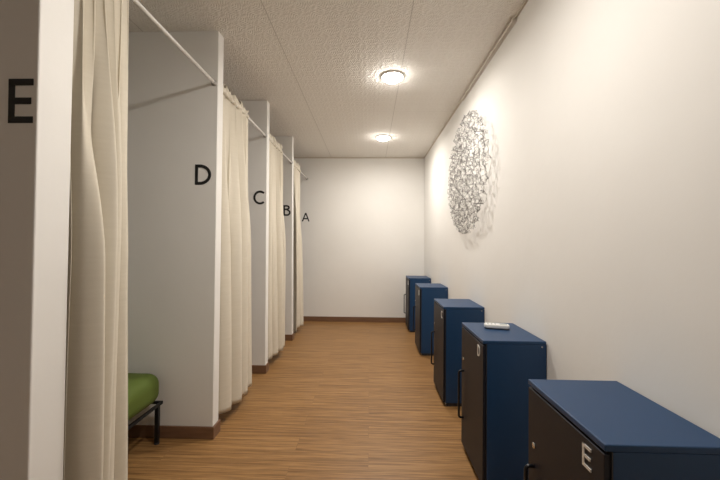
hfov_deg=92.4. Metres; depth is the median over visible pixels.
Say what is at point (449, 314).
storage cabinet
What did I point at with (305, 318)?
baseboard
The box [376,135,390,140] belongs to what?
recessed light
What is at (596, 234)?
wall
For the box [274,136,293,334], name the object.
wall partition
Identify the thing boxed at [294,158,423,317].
wall
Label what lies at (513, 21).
trim
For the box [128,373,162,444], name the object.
upholstered bench
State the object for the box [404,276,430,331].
storage cabinet
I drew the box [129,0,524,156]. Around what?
ceiling
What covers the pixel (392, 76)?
recessed light
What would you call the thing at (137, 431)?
baseboard
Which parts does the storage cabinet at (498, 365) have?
handle, door, frame, panel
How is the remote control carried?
on the storage cabinet at (498, 365)
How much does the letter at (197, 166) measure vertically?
0.136 m
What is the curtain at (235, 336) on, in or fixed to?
hanging from the curtain rod at (249, 119)
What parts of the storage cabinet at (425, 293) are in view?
door, frame, panel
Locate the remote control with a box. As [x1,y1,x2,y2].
[484,323,509,329]
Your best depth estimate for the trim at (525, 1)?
3.60 m
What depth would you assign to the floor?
2.45 m
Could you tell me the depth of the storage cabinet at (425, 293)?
3.96 m
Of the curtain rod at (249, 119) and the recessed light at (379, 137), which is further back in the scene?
the recessed light at (379, 137)
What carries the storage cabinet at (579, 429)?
on the floor
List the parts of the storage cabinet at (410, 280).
door, panel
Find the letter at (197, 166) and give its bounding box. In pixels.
[195,164,210,184]
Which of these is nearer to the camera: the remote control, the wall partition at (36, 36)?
the wall partition at (36, 36)
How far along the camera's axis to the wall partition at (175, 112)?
2.29 m
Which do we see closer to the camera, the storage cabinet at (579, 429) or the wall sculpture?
the storage cabinet at (579, 429)
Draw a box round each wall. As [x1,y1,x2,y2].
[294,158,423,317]
[424,0,719,437]
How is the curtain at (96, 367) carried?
hanging from the curtain rod at (137, 3)
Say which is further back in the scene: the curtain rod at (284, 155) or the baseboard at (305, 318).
the baseboard at (305, 318)
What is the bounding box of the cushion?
[128,373,158,420]
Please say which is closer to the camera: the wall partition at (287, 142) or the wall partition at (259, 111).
the wall partition at (259, 111)
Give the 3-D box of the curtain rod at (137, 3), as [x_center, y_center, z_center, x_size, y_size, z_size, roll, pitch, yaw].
[-0.990,-1.056,1.750,0.042,0.042,1.116,0,-1,2]
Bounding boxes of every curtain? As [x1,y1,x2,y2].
[63,0,128,479]
[218,84,251,413]
[268,134,285,359]
[293,160,303,331]
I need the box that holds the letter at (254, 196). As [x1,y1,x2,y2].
[253,191,263,203]
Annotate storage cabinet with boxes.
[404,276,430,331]
[413,283,447,355]
[431,299,484,406]
[458,322,545,479]
[524,379,719,479]
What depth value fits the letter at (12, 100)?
1.06 m
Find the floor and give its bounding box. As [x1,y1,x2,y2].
[128,321,478,479]
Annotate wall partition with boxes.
[0,0,73,479]
[127,31,223,426]
[242,101,269,364]
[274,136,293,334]
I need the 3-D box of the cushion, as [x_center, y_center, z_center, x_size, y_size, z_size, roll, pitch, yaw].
[-1.643,0.919,1.718,0.736,0.206,1.020,0,-1,2]
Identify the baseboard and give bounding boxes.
[128,333,293,438]
[303,316,405,322]
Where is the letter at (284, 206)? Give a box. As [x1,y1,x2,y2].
[283,205,290,215]
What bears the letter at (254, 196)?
attached to the wall partition at (259, 111)
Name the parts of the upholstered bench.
frame, leg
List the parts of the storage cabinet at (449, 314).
handle, door, frame, panel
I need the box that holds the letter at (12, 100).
[8,79,33,122]
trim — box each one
[294,157,423,157]
[424,0,527,157]
[461,18,516,100]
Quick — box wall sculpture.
[447,110,491,233]
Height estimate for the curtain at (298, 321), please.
2.355 m
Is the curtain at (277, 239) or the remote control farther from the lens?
the curtain at (277, 239)
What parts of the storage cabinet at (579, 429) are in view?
handle, door, frame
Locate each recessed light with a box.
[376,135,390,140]
[381,70,403,82]
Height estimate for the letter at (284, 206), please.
0.142 m
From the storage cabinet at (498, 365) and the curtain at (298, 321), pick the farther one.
the curtain at (298, 321)
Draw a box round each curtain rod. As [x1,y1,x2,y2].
[131,0,216,85]
[231,101,266,137]
[269,137,292,163]
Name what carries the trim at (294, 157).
attached to the wall at (362, 237)

